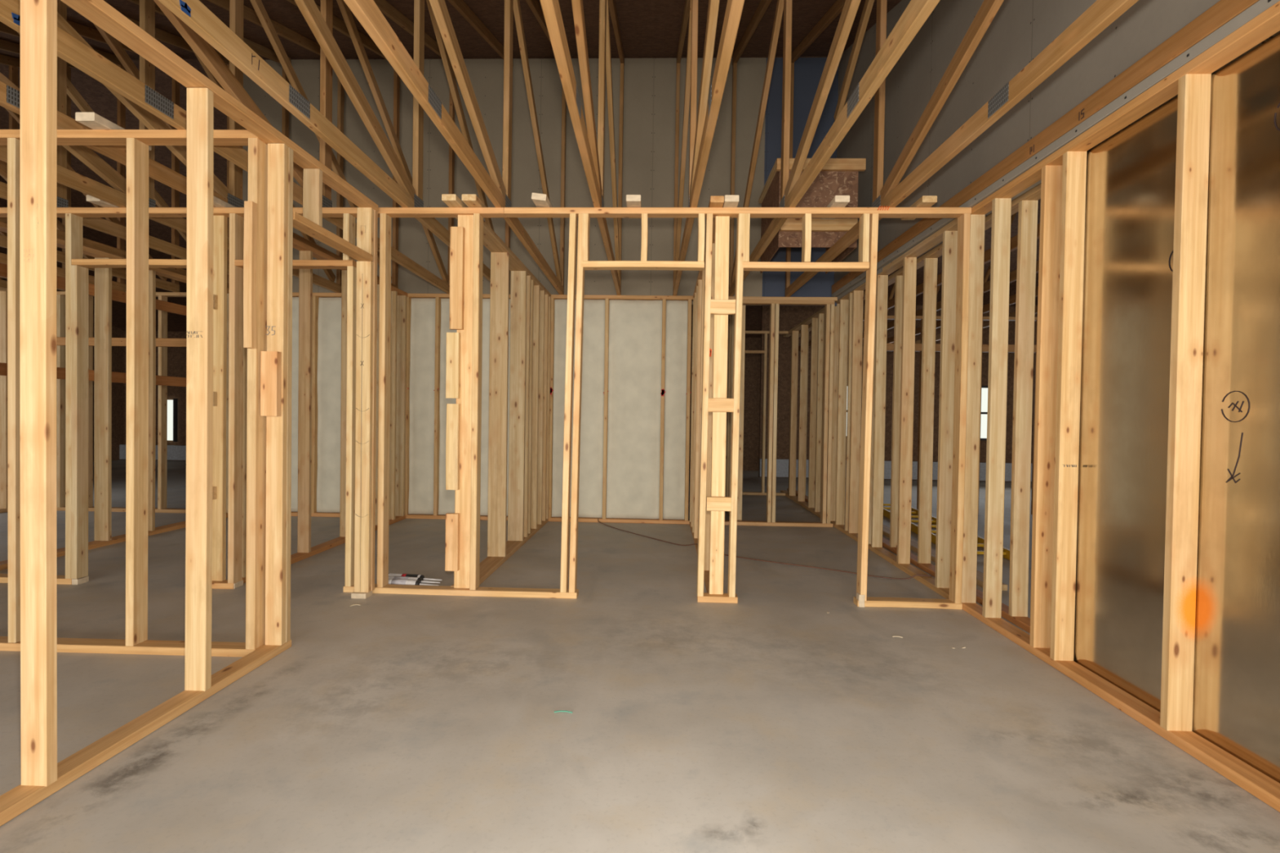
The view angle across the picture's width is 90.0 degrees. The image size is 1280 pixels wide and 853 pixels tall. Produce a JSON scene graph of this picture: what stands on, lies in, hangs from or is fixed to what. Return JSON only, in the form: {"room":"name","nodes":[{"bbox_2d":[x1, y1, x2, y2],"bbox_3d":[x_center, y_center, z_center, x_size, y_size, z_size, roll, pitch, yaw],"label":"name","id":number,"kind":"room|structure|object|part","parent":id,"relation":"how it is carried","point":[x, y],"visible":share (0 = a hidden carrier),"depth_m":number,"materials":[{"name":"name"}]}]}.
{"room":"construction site","nodes":[
{"label":"construction site","id":0,"kind":"room"},
{"bbox_2d":[1,277,124,465],"bbox_3d":[-11.818,-1.139,6.636,0.100,4.000,15.500,1,1,2],"label":"wall","id":1,"kind":"structure","parent":0,"point":[117,352],"depth_m":14.09,"materials":[{"name":"wood"}]},
{"bbox_2d":[124,330,760,471],"bbox_3d":[-4.168,-0.746,14.089,14.700,3.200,0.100,1,1,2],"label":"wall","id":2,"kind":"structure","parent":0,"point":[176,356],"depth_m":13.85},
{"bbox_2d":[119,444,186,460],"bbox_3d":[-8.290,0.612,14.140,6.500,0.320,0.120,1,1,2],"label":"trim","id":3,"kind":"structure","parent":2,"relation":"attached to","point":[174,452],"depth_m":14.15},
{"bbox_2d":[167,398,177,441],"bbox_3d":[-10.438,-0.141,14.206,0.300,0.960,0.090,1,1,2],"label":"window","id":4,"kind":"structure","parent":2,"relation":"in","point":[172,405],"depth_m":14.22,"materials":[{"name":"grey"}]},
{"bbox_3d":[-10.308,-0.139,14.197,0.040,0.960,0.080,1,1,2],"label":"frame","id":5,"kind":"part","parent":4,"relation":"part of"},
{"bbox_2d":[0,0,901,59],"bbox_3d":[-1.870,-2.628,2.709,22.000,2.677,8.570,1,1,2],"label":"ceiling","id":6,"kind":"structure","parent":0,"point":[647,28],"depth_m":5.83,"materials":[{"name":"wood"}]},
{"bbox_2d":[0,56,1040,337],"bbox_3d":[-1.598,-2.946,10.650,22.000,2.292,7.330,1,1,2],"label":"ceiling","id":7,"kind":"structure","parent":0,"point":[102,101],"depth_m":9.32,"materials":[{"name":"wood"}]},
{"bbox_2d":[242,57,838,306],"bbox_3d":[-1.146,-2.665,6.962,6.560,2.640,0.020,1,1,2],"label":"wall","id":8,"kind":"structure","parent":0,"point":[649,83],"depth_m":6.93,"materials":[{"name":"grey paint"}]},
{"bbox_2d":[0,459,1279,852],"bbox_3d":[-1.831,1.088,5.583,22.000,0.120,21.000,1,1,2],"label":"floor","id":9,"kind":"structure","parent":0,"point":[770,721],"depth_m":2.40,"materials":[{"name":"concrete"}]},
{"bbox_2d":[0,286,8,512],"bbox_3d":[-6.958,-0.267,5.735,0.105,2.432,2.600,1,1,2],"label":"wall","id":10,"kind":"structure","parent":9,"relation":"on","point":[3,291],"depth_m":6.93,"materials":[{"name":"brown wood"}]},
{"bbox_3d":[-6.939,-1.463,5.716,0.102,0.040,2.600,1,1,2],"label":"plate","id":11,"kind":"part","parent":10,"relation":"part of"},
{"bbox_3d":[-6.975,0.928,5.755,0.101,0.040,2.600,1,1,2],"label":"plate","id":12,"kind":"part","parent":10,"relation":"part of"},
{"bbox_2d":[0,53,20,288],"bbox_3d":[-6.958,-2.706,3.060,0.044,2.605,8.158,1,1,1],"label":"roof truss","id":13,"kind":"object","parent":10,"relation":"on","point":[14,64],"visible":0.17,"depth_m":7.01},
{"bbox_2d":[0,221,229,570],"bbox_3d":[-4.491,-0.227,5.602,0.164,2.435,2.700,1,1,2],"label":"wall","id":14,"kind":"structure","parent":9,"relation":"on","point":[103,376],"depth_m":5.34,"materials":[{"name":"brown wood"}]},
{"bbox_3d":[-4.490,0.970,5.621,0.122,0.040,2.700,1,1,2],"label":"plate","id":15,"kind":"part","parent":14,"relation":"part of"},
{"bbox_2d":[0,4,229,288],"bbox_3d":[-4.520,-2.668,2.978,0.044,2.605,8.158,1,1,1],"label":"roof truss","id":16,"kind":"object","parent":14,"relation":"on","point":[162,35],"visible":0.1,"depth_m":5.91,"materials":[{"name":"wood"}]},
{"bbox_3d":[-4.454,-1.424,5.582,0.122,0.041,2.700,1,1,2],"label":"plate","id":17,"kind":"part","parent":14,"relation":"part of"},
{"bbox_2d":[0,128,280,657],"bbox_3d":[-3.590,-0.171,3.030,3.817,2.434,0.135,1,1,2],"label":"wall","id":18,"kind":"structure","parent":9,"relation":"on","point":[264,366],"depth_m":2.98,"materials":[{"name":"brown wood"}]},
{"bbox_2d":[75,111,151,150],"bbox_3d":[-2.477,-1.390,3.024,0.091,0.040,0.320,1,1,2],"label":"lumber offcut","id":19,"kind":"object","parent":18,"relation":"on","point":[92,120],"visible":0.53,"depth_m":2.89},
{"bbox_3d":[-3.647,1.024,3.070,3.736,0.040,0.093,1,1,2],"label":"plate","id":20,"kind":"part","parent":18,"relation":"part of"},
{"bbox_3d":[-3.611,-1.369,3.031,3.736,0.039,0.093,1,1,2],"label":"plate","id":21,"kind":"part","parent":18,"relation":"part of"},
{"bbox_2d":[0,0,377,826],"bbox_3d":[-1.752,-0.134,2.305,0.110,2.433,3.393,1,1,2],"label":"wall","id":22,"kind":"structure","parent":9,"relation":"on","point":[42,776],"depth_m":2.49,"materials":[{"name":"brown wood"}]},
{"bbox_3d":[-1.775,1.069,1.868,0.085,0.041,2.480,1,1,2],"label":"plate","id":23,"kind":"part","parent":22,"relation":"part of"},
{"bbox_3d":[-1.724,-1.329,2.279,0.090,0.041,3.380,1,1,2],"label":"plate","id":24,"kind":"part","parent":22,"relation":"part of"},
{"bbox_2d":[241,237,407,583],"bbox_3d":[-2.602,-0.198,5.549,0.095,2.430,2.680,1,1,2],"label":"wall","id":25,"kind":"structure","parent":9,"relation":"on","point":[398,297],"depth_m":5.63,"materials":[{"name":"brown wood"}]},
{"bbox_2d":[0,0,399,288],"bbox_3d":[-2.691,-2.640,2.916,0.044,2.605,8.158,1,1,1],"label":"roof truss","id":26,"kind":"object","parent":25,"relation":"on","point":[10,96],"visible":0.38,"depth_m":4.20,"materials":[{"name":"wood"}]},
{"bbox_3d":[-2.692,-1.418,2.801,0.002,0.074,0.160,1,1,2],"label":"truss plate","id":27,"kind":"part","parent":26,"relation":"part of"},
{"bbox_3d":[-2.671,-1.468,4.230,0.002,0.100,0.160,1,1,2],"label":"truss plate","id":28,"kind":"part","parent":26,"relation":"part of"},
{"bbox_2d":[213,195,235,207],"bbox_3d":[-2.672,-1.411,4.111,0.089,0.039,0.320,1,1,2],"label":"lumber offcut","id":29,"kind":"object","parent":25,"relation":"on","point":[218,202],"visible":0.28,"depth_m":4.03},
{"bbox_3d":[-2.620,0.997,5.568,0.090,0.038,2.680,1,1,2],"label":"plate","id":30,"kind":"part","parent":25,"relation":"part of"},
{"bbox_3d":[-2.584,-1.393,5.529,0.091,0.039,2.680,1,1,2],"label":"plate","id":31,"kind":"part","parent":25,"relation":"part of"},
{"bbox_2d":[388,578,439,586],"bbox_3d":[-1.496,1.028,4.172,0.388,0.057,0.057,1,1,7],"label":"tube","id":32,"kind":"object","parent":9,"relation":"on","point":[391,581],"visible":0.5,"depth_m":4.16,"materials":[{"name":"white plastic"}]},
{"bbox_2d":[388,576,439,583],"bbox_3d":[-1.508,1.026,4.239,0.388,0.057,0.057,1,1,7],"label":"tube","id":33,"kind":"object","parent":9,"relation":"on","point":[389,577],"visible":0.44,"depth_m":4.22,"materials":[{"name":"white plastic"}]},
{"bbox_2d":[388,573,442,580],"bbox_3d":[-1.518,1.025,4.311,0.394,0.057,0.057,1,1,9],"label":"tube","id":34,"kind":"object","parent":9,"relation":"on","point":[421,576],"visible":0.46,"depth_m":4.30,"materials":[{"name":"white plastic"}]},
{"bbox_2d":[56,291,837,527],"bbox_3d":[-3.598,-0.237,7.012,11.330,2.431,0.144,1,1,2],"label":"wall","id":35,"kind":"structure","parent":9,"relation":"on","point":[316,295],"depth_m":6.87,"materials":[{"name":"brown wood"}]},
{"bbox_2d":[0,39,75,290],"bbox_3d":[-6.359,-2.696,3.040,0.045,2.605,8.158,1,1,1],"label":"roof truss","id":36,"kind":"object","parent":35,"relation":"on","point":[5,45],"visible":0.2,"depth_m":7.01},
{"bbox_2d":[0,21,125,291],"bbox_3d":[-5.739,-2.687,3.019,0.044,2.605,8.158,1,1,1],"label":"roof truss","id":37,"kind":"object","parent":35,"relation":"on","point":[120,285],"visible":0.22,"depth_m":6.92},
{"bbox_2d":[0,19,179,292],"bbox_3d":[-5.130,-2.677,2.998,0.044,2.605,8.158,1,1,1],"label":"roof truss","id":38,"kind":"object","parent":35,"relation":"on","point":[84,31],"visible":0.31,"depth_m":6.32,"materials":[{"name":"wood"}]},
{"bbox_3d":[-6.918,0.907,7.167,4.720,0.038,0.092,1,1,2],"label":"plate","id":39,"kind":"part","parent":35,"relation":"part of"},
{"bbox_3d":[-6.882,-1.484,7.128,4.720,0.038,0.092,1,1,2],"label":"plate","id":40,"kind":"part","parent":35,"relation":"part of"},
{"bbox_2d":[0,0,291,275],"bbox_3d":[-3.911,-2.659,2.957,0.044,2.605,8.158,1,1,1],"label":"roof truss","id":41,"kind":"object","parent":35,"relation":"on","point":[99,224],"visible":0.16,"depth_m":4.70,"materials":[{"name":"wood"}]},
{"bbox_3d":[-3.891,-1.487,4.271,0.002,0.100,0.160,1,1,2],"label":"truss plate","id":42,"kind":"part","parent":41,"relation":"part of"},
{"bbox_2d":[0,0,345,293],"bbox_3d":[-3.301,-2.649,2.937,0.045,2.605,8.158,1,1,1],"label":"roof truss","id":43,"kind":"object","parent":35,"relation":"on","point":[117,196],"visible":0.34,"depth_m":4.27,"materials":[{"name":"wood"}]},
{"bbox_3d":[-3.281,-1.478,4.251,0.002,0.100,0.160,1,1,2],"label":"truss plate","id":44,"kind":"part","parent":43,"relation":"part of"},
{"bbox_2d":[0,0,454,293],"bbox_3d":[-2.086,-2.630,2.896,0.046,2.605,8.158,1,1,1],"label":"roof truss","id":45,"kind":"object","parent":35,"relation":"on","point":[70,49],"visible":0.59,"depth_m":3.36,"materials":[{"name":"brown wood"}]},
{"bbox_3d":[-2.087,-1.409,2.780,0.002,0.074,0.160,1,1,2],"label":"truss plate","id":46,"kind":"part","parent":45,"relation":"part of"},
{"bbox_3d":[-2.067,-1.459,4.210,0.002,0.100,0.160,1,1,2],"label":"truss plate","id":47,"kind":"part","parent":45,"relation":"part of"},
{"bbox_2d":[291,297,298,511],"bbox_3d":[-3.784,-0.239,6.998,0.438,2.348,0.071,1,1,2],"label":"insulation batt","id":48,"kind":"object","parent":35,"relation":"in","point":[295,380],"visible":0.25,"depth_m":6.97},
{"bbox_2d":[316,297,341,512],"bbox_3d":[-3.175,-0.230,6.978,0.700,2.348,0.070,1,1,2],"label":"insulation batt","id":49,"kind":"object","parent":35,"relation":"in","point":[329,322],"visible":0.36,"depth_m":6.98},
{"bbox_2d":[158,0,513,281],"bbox_3d":[-1.467,-2.621,2.875,0.044,2.605,8.158,1,1,1],"label":"roof truss","id":50,"kind":"object","parent":35,"relation":"on","point":[193,13],"visible":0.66,"depth_m":3.29,"materials":[{"name":"brown wood"}]},
{"bbox_3d":[-1.468,-1.399,2.760,0.002,0.074,0.160,1,1,2],"label":"truss plate","id":51,"kind":"part","parent":50,"relation":"part of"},
{"bbox_3d":[-1.447,-1.449,4.189,0.002,0.100,0.160,1,1,2],"label":"truss plate","id":52,"kind":"part","parent":50,"relation":"part of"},
{"bbox_2d":[408,297,435,514],"bbox_3d":[-2.361,-0.217,6.950,0.290,2.348,0.070,1,1,2],"label":"wall panel","id":53,"kind":"object","parent":35,"relation":"attached to","point":[422,358],"visible":0.99,"depth_m":6.93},
{"bbox_2d":[343,0,566,294],"bbox_3d":[-0.878,-2.612,2.855,0.044,2.605,8.158,1,1,1],"label":"roof truss","id":54,"kind":"object","parent":35,"relation":"on","point":[497,188],"visible":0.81,"depth_m":3.60,"materials":[{"name":"wood"}]},
{"bbox_3d":[-0.878,-1.390,2.740,0.002,0.074,0.160,1,1,2],"label":"truss plate","id":55,"kind":"part","parent":54,"relation":"part of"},
{"bbox_3d":[-0.858,-1.440,4.169,0.002,0.100,0.160,1,1,2],"label":"truss plate","id":56,"kind":"part","parent":54,"relation":"part of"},
{"bbox_2d":[438,298,489,515],"bbox_3d":[-1.891,-0.210,6.935,0.570,2.348,0.069,1,1,2],"label":"insulation batt","id":57,"kind":"object","parent":35,"relation":"in","point":[446,497],"visible":0.31,"depth_m":6.93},
{"bbox_3d":[-1.883,0.986,6.949,5.000,0.038,0.089,1,1,2],"label":"plate","id":58,"kind":"part","parent":35,"relation":"part of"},
{"bbox_3d":[-1.847,-1.406,6.909,5.000,0.038,0.089,1,1,2],"label":"plate","id":59,"kind":"part","parent":35,"relation":"part of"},
{"bbox_2d":[506,298,510,515],"bbox_3d":[-1.347,-0.202,6.916,0.440,2.348,0.071,1,1,2],"label":"insulation batt","id":60,"kind":"object","parent":35,"relation":"in","point":[509,299],"visible":0.02,"depth_m":6.90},
{"bbox_2d":[551,299,604,517],"bbox_3d":[-0.662,-0.191,6.893,0.550,2.348,0.071,1,1,2],"label":"wall panel","id":61,"kind":"object","parent":35,"relation":"in","point":[592,422],"visible":0.74,"depth_m":6.88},
{"bbox_2d":[539,0,624,295],"bbox_3d":[-0.261,-2.602,2.835,0.044,2.605,8.158,1,1,1],"label":"roof truss","id":62,"kind":"object","parent":35,"relation":"on","point":[592,153],"visible":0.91,"depth_m":3.72,"materials":[{"name":"wood"}]},
{"bbox_3d":[-0.261,-1.381,2.719,0.002,0.074,0.160,1,1,2],"label":"truss plate","id":63,"kind":"part","parent":62,"relation":"part of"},
{"bbox_3d":[-0.241,-1.431,4.149,0.002,0.100,0.160,1,1,2],"label":"truss plate","id":64,"kind":"part","parent":62,"relation":"part of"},
{"bbox_2d":[606,299,662,519],"bbox_3d":[-0.062,-0.182,6.872,0.570,2.348,0.071,1,1,2],"label":"wall panel","id":65,"kind":"object","parent":35,"relation":"in","point":[635,326],"visible":1,"depth_m":6.86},
{"bbox_2d":[662,300,688,519],"bbox_3d":[0.378,-0.175,6.859,0.232,2.348,0.068,1,1,2],"label":"insulation batt","id":66,"kind":"object","parent":35,"relation":"attached to","point":[676,331],"visible":1,"depth_m":6.84,"materials":[{"name":"white"}]},
{"bbox_2d":[672,0,744,295],"bbox_3d":[0.335,-2.593,2.815,0.044,2.605,8.158,1,1,1],"label":"roof truss","id":67,"kind":"object","parent":35,"relation":"on","point":[702,130],"visible":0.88,"depth_m":3.64,"materials":[{"name":"wood"}]},
{"bbox_3d":[0.295,-1.372,2.700,0.002,0.074,0.160,1,1,2],"label":"truss plate","id":68,"kind":"part","parent":67,"relation":"part of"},
{"bbox_3d":[1.335,1.036,6.840,1.420,0.039,0.090,1,1,2],"label":"plate","id":69,"kind":"part","parent":35,"relation":"part of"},
{"bbox_3d":[1.370,-1.354,6.802,1.420,0.041,0.089,1,1,2],"label":"plate","id":70,"kind":"part","parent":35,"relation":"part of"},
{"bbox_3d":[1.355,-1.318,6.801,1.390,0.038,0.092,1,1,2],"label":"plate","id":71,"kind":"part","parent":35,"relation":"part of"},
{"bbox_2d":[784,0,1138,297],"bbox_3d":[1.528,-2.575,2.775,0.044,2.605,8.158,1,1,1],"label":"roof truss","id":72,"kind":"object","parent":35,"relation":"on","point":[1102,13],"visible":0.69,"depth_m":3.23,"materials":[{"name":"wood"}]},
{"bbox_2d":[758,158,866,273],"bbox_3d":[1.465,-1.813,5.629,0.706,0.707,0.994,1,1,2],"label":"box","id":73,"kind":"object","parent":72,"relation":"on","point":[838,176],"visible":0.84,"depth_m":5.17,"materials":[{"name":"brown wood"}]},
{"bbox_3d":[1.150,-1.797,5.668,0.012,0.665,0.938,1,1,2],"label":"panel","id":74,"kind":"part","parent":73,"relation":"part of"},
{"bbox_3d":[1.443,-1.785,5.183,0.630,0.665,0.012,1,1,2],"label":"panel","id":75,"kind":"part","parent":73,"relation":"part of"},
{"bbox_3d":[1.768,-1.788,5.647,0.012,0.665,0.938,1,1,2],"label":"panel","id":76,"kind":"part","parent":73,"relation":"part of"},
{"bbox_3d":[1.508,-1.403,4.090,0.002,0.100,0.160,1,1,2],"label":"truss plate","id":77,"kind":"part","parent":72,"relation":"part of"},
{"bbox_3d":[1.488,-1.353,2.660,0.002,0.074,0.160,1,1,2],"label":"truss plate","id":78,"kind":"part","parent":72,"relation":"part of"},
{"bbox_2d":[0,205,971,609],"bbox_3d":[-1.217,-0.155,4.050,6.391,2.439,0.106,1,1,3],"label":"wall","id":79,"kind":"structure","parent":9,"relation":"on","point":[464,346],"depth_m":4.00,"materials":[{"name":"brown wood"}]},
{"bbox_3d":[-4.052,1.000,4.202,0.750,0.040,0.089,1,1,3],"label":"plate","id":80,"kind":"part","parent":79,"relation":"part of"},
{"bbox_2d":[86,195,119,207],"bbox_3d":[-3.390,-1.423,4.135,0.091,0.038,0.320,1,1,2],"label":"lumber offcut","id":81,"kind":"object","parent":79,"relation":"on","point":[90,198],"visible":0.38,"depth_m":4.01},
{"bbox_3d":[-2.733,1.020,4.142,0.270,0.040,0.089,1,1,3],"label":"plate","id":82,"kind":"part","parent":79,"relation":"part of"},
{"bbox_3d":[-2.618,-1.371,4.100,3.550,0.039,0.091,1,1,3],"label":"plate","id":83,"kind":"part","parent":79,"relation":"part of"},
{"bbox_3d":[-1.136,1.045,4.067,1.488,0.041,0.092,1,1,3],"label":"plate","id":84,"kind":"part","parent":79,"relation":"part of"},
{"bbox_2d":[531,192,552,207],"bbox_3d":[-0.601,-1.384,4.016,0.093,0.050,0.340,1,1,2],"label":"lumber offcut","id":85,"kind":"object","parent":79,"relation":"on","point":[540,200],"visible":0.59,"depth_m":3.87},
{"bbox_2d":[626,194,641,218],"bbox_3d":[-0.034,-1.371,3.997,0.089,0.040,0.340,1,1,2],"label":"lumber offcut","id":86,"kind":"object","parent":79,"relation":"on","point":[632,201],"visible":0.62,"depth_m":3.83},
{"bbox_3d":[0.481,1.069,3.992,0.246,0.038,0.091,1,1,3],"label":"plate","id":87,"kind":"part","parent":79,"relation":"part of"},
{"bbox_3d":[0.575,-1.321,3.953,2.838,0.039,0.092,1,1,3],"label":"plate","id":88,"kind":"part","parent":79,"relation":"part of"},
{"bbox_2d":[728,0,940,296],"bbox_3d":[0.931,-2.584,2.795,0.044,2.605,8.158,1,1,1],"label":"roof truss","id":89,"kind":"object","parent":79,"relation":"on","point":[793,188],"visible":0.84,"depth_m":3.51,"materials":[{"name":"wood"}]},
{"bbox_3d":[0.911,-1.413,4.110,0.002,0.100,0.160,1,1,2],"label":"truss plate","id":90,"kind":"part","parent":89,"relation":"part of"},
{"bbox_3d":[0.891,-1.363,2.680,0.002,0.074,0.160,1,1,2],"label":"truss plate","id":91,"kind":"part","parent":89,"relation":"part of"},
{"bbox_2d":[821,195,849,219],"bbox_3d":[1.203,-1.350,3.956,0.088,0.040,0.340,1,1,2],"label":"lumber offcut","id":92,"kind":"object","parent":79,"relation":"on","point":[838,201],"visible":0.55,"depth_m":3.80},
{"bbox_3d":[1.644,1.086,3.940,0.625,0.040,0.089,1,1,3],"label":"plate","id":93,"kind":"part","parent":79,"relation":"part of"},
{"bbox_2d":[900,195,937,219],"bbox_3d":[1.713,-1.344,3.939,0.087,0.040,0.340,1,1,2],"label":"lumber offcut","id":94,"kind":"object","parent":79,"relation":"on","point":[924,201],"visible":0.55,"depth_m":3.80,"materials":[{"name":"brown wood"}]},
{"bbox_2d":[450,217,551,586],"bbox_3d":[-1.079,-0.173,5.459,0.150,2.432,2.758,1,1,2],"label":"wall","id":95,"kind":"structure","parent":9,"relation":"on","point":[530,300],"depth_m":5.58,"materials":[{"name":"brown wood"}]},
{"bbox_2d":[441,194,467,207],"bbox_3d":[-1.148,-1.387,4.035,0.087,0.038,0.340,1,1,2],"label":"lumber offcut","id":96,"kind":"object","parent":95,"relation":"on","point":[451,200],"visible":0.59,"depth_m":3.90,"materials":[{"name":"brown wood"}]},
{"bbox_2d":[462,194,486,207],"bbox_3d":[-1.026,-1.386,4.031,0.087,0.039,0.340,1,1,2],"label":"lumber offcut","id":97,"kind":"object","parent":95,"relation":"on","point":[470,200],"visible":0.6,"depth_m":3.89,"materials":[{"name":"brown wood"}]},
{"bbox_3d":[-1.099,1.023,5.478,0.141,0.040,2.758,1,1,2],"label":"plate","id":98,"kind":"part","parent":95,"relation":"part of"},
{"bbox_3d":[-1.063,-1.369,5.439,0.142,0.039,2.758,1,1,2],"label":"plate","id":99,"kind":"part","parent":95,"relation":"part of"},
{"bbox_2d":[554,710,572,713],"bbox_3d":[-0.294,1.097,2.460,0.070,0.008,0.007,1,1,2],"label":"scrap","id":100,"kind":"object","parent":9,"relation":"on","point":[559,710],"visible":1,"depth_m":2.46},
{"bbox_2d":[688,217,715,592],"bbox_3d":[0.540,-0.150,5.406,0.093,2.433,2.755,1,1,2],"label":"wall","id":101,"kind":"structure","parent":9,"relation":"on","point":[698,295],"depth_m":5.81,"materials":[{"name":"brown wood"}]},
{"bbox_3d":[0.524,1.047,5.425,0.091,0.038,2.755,1,1,2],"label":"plate","id":102,"kind":"part","parent":101,"relation":"part of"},
{"bbox_3d":[0.557,-1.346,5.386,0.092,0.041,2.755,1,1,2],"label":"plate","id":103,"kind":"part","parent":101,"relation":"part of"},
{"bbox_2d":[708,195,724,218],"bbox_3d":[0.469,-1.363,3.995,0.082,0.038,0.340,1,1,2],"label":"lumber offcut","id":104,"kind":"object","parent":101,"relation":"on","point":[715,201],"visible":0.48,"depth_m":3.83,"materials":[{"name":"brown wood"}]},
{"bbox_2d":[722,195,738,218],"bbox_3d":[0.554,-1.360,3.978,0.086,0.040,0.340,1,1,2],"label":"lumber offcut","id":105,"kind":"object","parent":101,"relation":"on","point":[730,201],"visible":0.47,"depth_m":3.81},
{"bbox_2d":[724,304,745,520],"bbox_3d":[1.119,-0.185,8.130,0.090,2.430,2.470,1,1,2],"label":"wall","id":106,"kind":"structure","parent":9,"relation":"on","point":[731,317],"depth_m":7.45,"materials":[{"name":"brown wood"}]},
{"bbox_2d":[597,518,932,579],"bbox_3d":[0.692,1.041,5.556,3.419,0.050,0.355,2,1,43],"label":"extension cord","id":107,"kind":"object","parent":9,"relation":"on","point":[597,518],"visible":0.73,"depth_m":5.00,"materials":[{"name":"rubber"}]},
{"bbox_2d":[742,330,799,495],"bbox_3d":[1.723,-0.198,9.490,1.200,2.430,0.095,1,1,2],"label":"wall","id":108,"kind":"structure","parent":9,"relation":"on","point":[764,351],"depth_m":9.45,"materials":[{"name":"brown wood"}]},
{"bbox_3d":[1.705,0.996,9.509,1.200,0.041,0.091,1,1,2],"label":"plate","id":109,"kind":"part","parent":108,"relation":"part of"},
{"bbox_3d":[1.741,-1.393,9.472,1.200,0.039,0.092,1,1,2],"label":"plate","id":110,"kind":"part","parent":108,"relation":"part of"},
{"bbox_2d":[786,182,1041,633],"bbox_3d":[2.279,-0.143,6.650,0.094,2.430,6.950,1,1,2],"label":"wall","id":111,"kind":"structure","parent":9,"relation":"on","point":[1026,204],"depth_m":3.64,"materials":[{"name":"brown wood"}]},
{"bbox_3d":[2.262,1.051,6.670,0.090,0.041,6.950,1,1,2],"label":"plate","id":112,"kind":"part","parent":111,"relation":"part of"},
{"bbox_3d":[2.296,-1.339,6.631,0.092,0.039,6.950,1,1,2],"label":"plate","id":113,"kind":"part","parent":111,"relation":"part of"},
{"bbox_2d":[882,524,1007,590],"bbox_3d":[2.489,1.060,6.337,0.141,0.041,4.000,1,1,2],"label":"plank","id":114,"kind":"object","parent":9,"relation":"on","point":[886,530],"visible":0.15,"depth_m":5.35,"materials":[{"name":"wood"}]},
{"bbox_2d":[883,503,1009,560],"bbox_3d":[3.014,1.035,6.794,0.409,0.080,3.283,1,1,6],"label":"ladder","id":115,"kind":"object","parent":9,"relation":"on","point":[914,528],"visible":0.2,"depth_m":6.46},
{"bbox_3d":[2.824,1.032,6.801,0.030,0.080,3.257,1,1,6],"label":"rail","id":116,"kind":"part","parent":115,"relation":"part of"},
{"bbox_2d":[862,315,1037,514],"bbox_3d":[4.770,-0.127,7.886,4.000,2.430,0.094,1,1,2],"label":"wall","id":117,"kind":"structure","parent":9,"relation":"on","point":[890,346],"depth_m":7.90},
{"bbox_2d":[798,222,1039,351],"bbox_3d":[2.823,-2.546,5.418,0.040,2.434,13.500,1,1,2],"label":"roof truss","id":118,"kind":"object","parent":117,"relation":"on","point":[1014,240],"visible":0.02,"depth_m":5.95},
{"bbox_2d":[862,271,1038,351],"bbox_3d":[4.023,-2.528,5.378,0.041,2.433,13.500,1,1,2],"label":"roof truss","id":119,"kind":"object","parent":117,"relation":"on","point":[1012,299],"visible":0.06,"depth_m":7.55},
{"bbox_3d":[4.788,-1.322,7.867,4.000,0.038,0.092,1,1,2],"label":"plate","id":120,"kind":"part","parent":117,"relation":"part of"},
{"bbox_2d":[862,260,1039,339],"bbox_3d":[3.424,-2.538,5.398,0.042,2.432,13.500,1,1,2],"label":"roof truss","id":121,"kind":"object","parent":117,"relation":"on","point":[1013,273],"visible":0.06,"depth_m":7.38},
{"bbox_2d":[915,213,1037,343],"bbox_3d":[4.622,-2.519,5.358,0.040,2.432,13.500,1,1,2],"label":"roof truss","id":122,"kind":"object","parent":117,"relation":"on","point":[985,323],"visible":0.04,"depth_m":8.66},
{"bbox_2d":[780,0,1279,812],"bbox_3d":[2.061,-0.122,5.132,0.096,2.430,9.400,1,1,2],"label":"wall","id":123,"kind":"structure","parent":9,"relation":"on","point":[1062,174],"depth_m":3.12,"materials":[{"name":"brown wood"}]},
{"bbox_3d":[2.103,1.046,6.876,0.090,0.038,5.948,1,1,2],"label":"plate","id":124,"kind":"part","parent":123,"relation":"part of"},
{"bbox_3d":[2.139,-1.344,6.837,0.091,0.040,5.948,1,1,2],"label":"plate","id":125,"kind":"part","parent":123,"relation":"part of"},
{"bbox_2d":[831,0,1279,297],"bbox_3d":[1.970,-1.370,2.764,0.043,0.138,8.101,1,1,1],"label":"truss","id":126,"kind":"object","parent":123,"relation":"on","point":[1224,17],"visible":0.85,"depth_m":2.73,"materials":[{"name":"wood"},{"name":"metal"}]},
{"bbox_3d":[1.944,1.120,2.178,0.090,0.039,3.450,1,1,2],"label":"plate","id":127,"kind":"part","parent":123,"relation":"part of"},
{"bbox_3d":[1.978,-1.269,2.139,0.092,0.041,3.450,1,1,2],"label":"plate","id":128,"kind":"part","parent":123,"relation":"part of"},
{"bbox_2d":[1073,31,1279,783],"bbox_3d":[1.994,-0.067,1.720,0.008,2.426,2.575,1,1,2],"label":"foil sheathing","id":129,"kind":"object","parent":123,"relation":"attached to","point":[1131,185],"visible":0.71,"depth_m":2.27,"materials":[{"name":"metal"}]},
{"bbox_2d":[758,304,1037,482],"bbox_3d":[5.880,-0.966,12.244,7.100,4.000,0.100,1,1,2],"label":"wall","id":130,"kind":"structure","parent":0,"point":[788,316],"depth_m":12.25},
{"bbox_2d":[759,458,1032,481],"bbox_3d":[5.850,0.845,12.174,7.100,0.340,0.100,1,1,2],"label":"trim","id":131,"kind":"structure","parent":130,"relation":"attached to","point":[782,464],"depth_m":12.16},
{"bbox_2d":[980,385,987,440],"bbox_3d":[6.219,-0.261,12.216,0.940,1.040,0.095,1,1,2],"label":"window","id":132,"kind":"structure","parent":130,"relation":"in","point":[984,388],"depth_m":12.24,"materials":[{"name":"white"}]},
{"bbox_2d":[834,0,1219,300],"bbox_3d":[2.055,-2.571,2.617,0.100,2.620,8.452,1,1,1],"label":"wall","id":133,"kind":"structure","parent":0,"point":[1020,30],"depth_m":3.81,"materials":[{"name":"paint"}]}
]}

